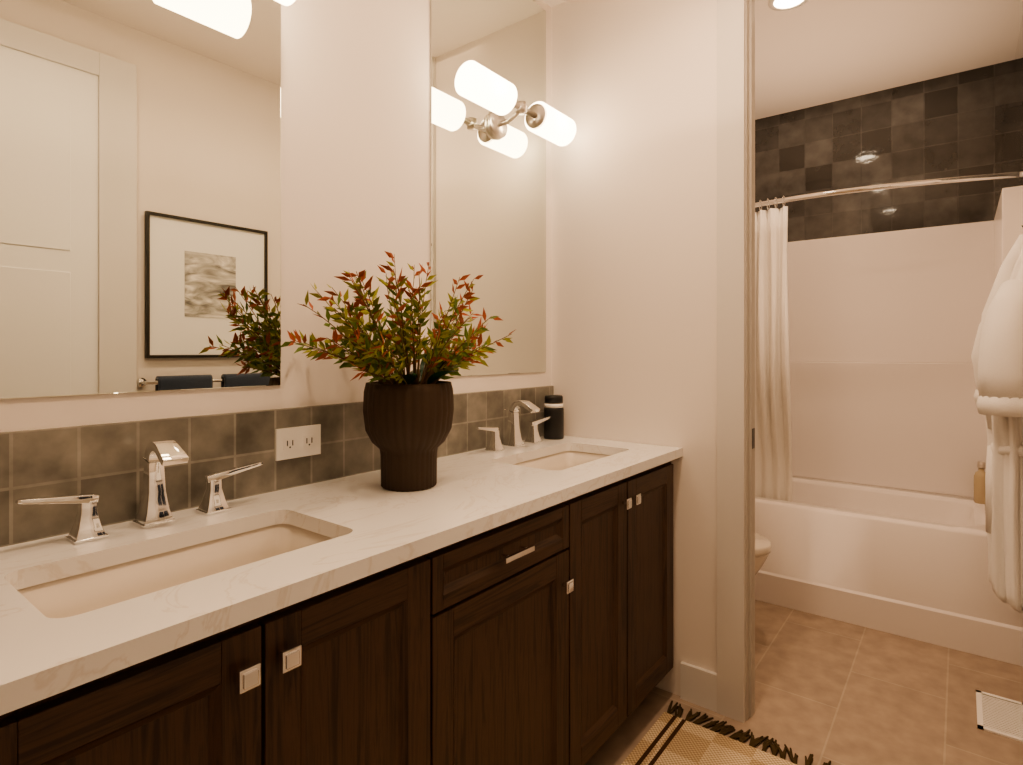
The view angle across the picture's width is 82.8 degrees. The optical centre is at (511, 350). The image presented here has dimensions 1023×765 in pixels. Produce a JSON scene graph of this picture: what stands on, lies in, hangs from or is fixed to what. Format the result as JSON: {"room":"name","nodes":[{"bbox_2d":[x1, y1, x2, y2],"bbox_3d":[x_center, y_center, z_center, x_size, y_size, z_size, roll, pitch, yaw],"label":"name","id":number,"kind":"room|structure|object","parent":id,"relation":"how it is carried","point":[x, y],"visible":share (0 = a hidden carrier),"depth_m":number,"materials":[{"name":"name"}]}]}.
{"room":"bathroom","nodes":[
{"label":"bathroom","id":0,"kind":"room"},
{"bbox_2d":[0,0,550,431],"bbox_3d":[-0.438,-0.100,1.779,0.100,2.740,5.680,0,0,38],"label":"wall","id":1,"kind":"structure","parent":0,"point":[355,135],"depth_m":1.64,"materials":[{"name":"beige paint"}]},
{"bbox_2d":[0,0,280,398],"bbox_3d":[-0.798,-0.671,1.226,0.006,1.518,0.670,0,0,38],"label":"mirror","id":2,"kind":"object","parent":1,"relation":"attached to","point":[140,195],"visible":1,"depth_m":1.23,"materials":[{"name":"clear glass"}]},
{"bbox_2d":[275,0,294,5],"bbox_3d":[-0.726,-0.865,1.170,0.174,0.143,0.580,0,0,38],"label":"sconce","id":3,"kind":"object","parent":2,"relation":"attached to","point":[286,2],"visible":1,"depth_m":1.37,"materials":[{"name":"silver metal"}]},
{"bbox_2d":[0,386,553,546],"bbox_3d":[-0.430,0.252,1.698,0.011,0.207,1.980,0,0,38],"label":"tile backsplash","id":4,"kind":"structure","parent":1,"relation":"attached to","point":[105,462],"depth_m":1.31,"materials":[{"name":"grey tile"}]},
{"bbox_2d":[275,424,320,460],"bbox_3d":[-0.556,0.238,1.519,0.008,0.080,0.128,0,0,38],"label":"electrical outlet","id":5,"kind":"object","parent":4,"relation":"attached to","point":[296,442],"visible":1,"depth_m":1.51,"materials":[{"name":"white plastic"}]},
{"bbox_2d":[430,0,545,376],"bbox_3d":[-0.061,-0.671,2.179,0.006,1.518,0.671,0,0,38],"label":"mirror","id":6,"kind":"object","parent":1,"relation":"attached to","point":[487,206],"visible":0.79,"depth_m":2.16,"materials":[{"name":"clear glass"}]},
{"bbox_2d":[455,60,575,145],"bbox_3d":[0.010,-0.865,2.123,0.174,0.143,0.580,0,0,38],"label":"sconce","id":7,"kind":"object","parent":6,"relation":"attached to","point":[486,88],"visible":1,"depth_m":2.06,"materials":[{"name":"white glass"}]},
{"bbox_2d":[551,0,754,722],"bbox_3d":[0.523,-0.100,2.275,0.814,2.740,0.136,0,0,38],"label":"wall","id":8,"kind":"structure","parent":0,"point":[653,252],"depth_m":2.14,"materials":[{"name":"beige paint"}]},
{"bbox_2d":[543,0,1022,119],"bbox_3d":[0.239,-1.520,1.256,1.810,0.100,5.680,0,0,38],"label":"ceiling","id":9,"kind":"structure","parent":0,"point":[810,53],"depth_m":2.79,"materials":[{"name":"white paint"}]},
{"bbox_2d":[768,0,807,10],"bbox_3d":[1.159,-1.466,2.421,0.159,0.007,0.159,0,0,-7],"label":"recessed light","id":10,"kind":"object","parent":9,"relation":"in","point":[781,5],"visible":1,"depth_m":2.43,"materials":[{"name":"white plastic"}]},
{"bbox_2d":[585,600,1022,764],"bbox_3d":[0.239,1.320,1.256,1.810,0.100,5.680,0,0,38],"label":"floor","id":11,"kind":"structure","parent":0,"point":[834,691],"depth_m":2.12,"materials":[{"name":"tile"}]},
{"bbox_2d":[0,540,463,764],"bbox_3d":[-0.575,0.829,1.064,0.554,0.882,0.772,0,0,38],"label":"base cabinet","id":12,"kind":"object","parent":11,"relation":"on","point":[369,670],"depth_m":0.92,"materials":[{"name":"brown wood"}]},
{"bbox_2d":[0,435,681,715],"bbox_3d":[-0.206,0.371,1.523,0.576,0.032,1.978,0,0,38],"label":"countertop","id":13,"kind":"structure","parent":12,"relation":"on","point":[368,523],"depth_m":1.06,"materials":[{"name":"stone"}]},
{"bbox_2d":[15,439,262,543],"bbox_3d":[-0.708,0.268,1.175,0.135,0.173,0.450,0,0,38],"label":"faucet","id":14,"kind":"object","parent":13,"relation":"on","point":[154,510],"visible":1,"depth_m":1.18,"materials":[{"name":"silver metal"}]},
{"bbox_2d":[17,524,332,617],"bbox_3d":[-0.557,0.458,1.035,0.294,0.141,0.514,0,0,38],"label":"sink","id":15,"kind":"object","parent":13,"relation":"in","point":[78,594],"depth_m":1.11,"materials":[{"name":"beige ceramic"}]},
{"bbox_2d":[279,251,514,491],"bbox_3d":[-0.227,0.038,1.502,0.516,0.632,0.616,0,0,38],"label":"potted plant","id":16,"kind":"object","parent":13,"relation":"on","point":[408,418],"visible":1,"depth_m":1.44,"materials":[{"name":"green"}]},
{"bbox_2d":[476,400,551,451],"bbox_3d":[0.037,0.268,2.139,0.135,0.173,0.450,0,0,38],"label":"faucet","id":17,"kind":"object","parent":13,"relation":"on","point":[513,439],"visible":1,"depth_m":2.14,"materials":[{"name":"silver metal"}]},
{"bbox_2d":[544,395,563,438],"bbox_3d":[0.172,0.267,2.363,0.082,0.174,0.082,0,0,38],"label":"soap bottle","id":18,"kind":"object","parent":13,"relation":"on","point":[554,424],"visible":1,"depth_m":2.33,"materials":[{"name":"black plastic"}]},
{"bbox_2d":[512,451,610,470],"bbox_3d":[0.179,0.458,1.988,0.294,0.141,0.514,0,0,38],"label":"sink","id":19,"kind":"object","parent":13,"relation":"in","point":[563,460],"depth_m":2.20,"materials":[{"name":"beige ceramic"}]},
{"bbox_2d":[464,493,587,764],"bbox_3d":[-0.220,0.829,1.523,0.554,0.882,0.639,0,0,38],"label":"base cabinet","id":20,"kind":"object","parent":11,"relation":"on","point":[543,637],"depth_m":1.42,"materials":[{"name":"brown wood"}]},
{"bbox_2d":[588,461,672,759],"bbox_3d":[0.144,0.829,1.995,0.554,0.882,0.804,0,0,38],"label":"base cabinet","id":21,"kind":"object","parent":11,"relation":"on","point":[630,519],"depth_m":1.83,"materials":[{"name":"brown wood"}]},
{"bbox_2d":[621,700,830,764],"bbox_3d":[0.360,1.264,1.191,0.766,0.011,1.725,0,0,38],"label":"rug","id":22,"kind":"object","parent":11,"relation":"on","point":[668,738],"visible":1,"depth_m":1.85,"materials":[{"name":"beige fabric"}]},
{"bbox_2d":[755,533,770,574],"bbox_3d":[0.821,0.887,2.715,0.732,0.765,0.510,0,0,38],"label":"toilet","id":23,"kind":"object","parent":11,"relation":"on","point":[762,547],"visible":0.17,"depth_m":2.49,"materials":[{"name":"beige ceramic"}]},
{"bbox_2d":[755,476,1022,665],"bbox_3d":[1.669,1.018,3.106,1.606,0.505,0.740,0,0,38],"label":"bathtub","id":24,"kind":"object","parent":11,"relation":"on","point":[909,564],"visible":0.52,"depth_m":2.67,"materials":[{"name":"white ceramic"}]},
{"bbox_2d":[974,461,985,503],"bbox_3d":[2.366,0.661,2.924,0.060,0.207,0.060,0,0,38],"label":"bottle","id":25,"kind":"object","parent":24,"relation":"on","point":[979,486],"visible":0.73,"depth_m":2.91,"materials":[{"name":"beige"}]},
{"bbox_2d":[976,690,1022,741],"bbox_3d":[1.708,1.267,2.016,0.145,0.006,0.270,0,0,38],"label":"floor vent","id":26,"kind":"object","parent":11,"relation":"in","point":[1000,715],"visible":1,"depth_m":2.01,"materials":[{"name":"white plastic"}]},
{"bbox_2d":[788,185,1022,497],"bbox_3d":[1.682,0.300,3.123,1.610,1.940,0.760,0,0,38],"label":"wall","id":27,"kind":"structure","parent":0,"point":[883,327],"depth_m":3.23,"materials":[{"name":"white plastic"}]},
{"bbox_3d":[0.916,-0.100,0.733,0.100,2.740,5.680,0,0,38],"label":"wall","id":28,"kind":"structure","parent":0,"visible":0},
{"bbox_2d":[971,225,1022,612],"bbox_3d":[1.727,0.201,2.027,0.194,1.278,0.576,0,0,38],"label":"robe","id":29,"kind":"object","parent":28,"relation":"hanging from","point":[997,356],"visible":1,"depth_m":1.89,"materials":[{"name":"white fabric"}]},
{"bbox_3d":[1.945,-0.100,3.464,1.610,2.740,0.100,0,0,38],"label":"wall","id":30,"kind":"structure","parent":0,"visible":0},
{"bbox_2d":[755,61,1010,241],"bbox_3d":[1.912,-1.070,3.420,1.610,0.800,0.010,0,0,38],"label":"shower tile","id":31,"kind":"structure","parent":30,"relation":"attached to","point":[967,123],"depth_m":3.24,"materials":[{"name":"grey tile"}]},
{"bbox_2d":[1011,16,1022,186],"bbox_3d":[2.187,-1.070,2.468,0.010,0.800,1.140,0,0,38],"label":"shower tile","id":32,"kind":"structure","parent":30,"relation":"attached to","point":[1016,64],"depth_m":2.77,"materials":[{"name":"grey tile"}]},
{"bbox_2d":[755,171,1022,207],"bbox_3d":[1.526,-0.760,2.921,1.618,0.064,0.214,0,0,38],"label":"curtain rod","id":33,"kind":"object","parent":32,"relation":"attached to","point":[910,184],"visible":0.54,"depth_m":2.66,"materials":[{"name":"silver metal"}]},
{"bbox_2d":[755,196,792,501],"bbox_3d":[1.241,0.058,3.100,0.473,1.684,0.137,0,0,41],"label":"shower curtain","id":34,"kind":"object","parent":33,"relation":"hanging from","point":[773,452],"visible":0.29,"depth_m":2.99,"materials":[{"name":"white fabric"}]}
]}

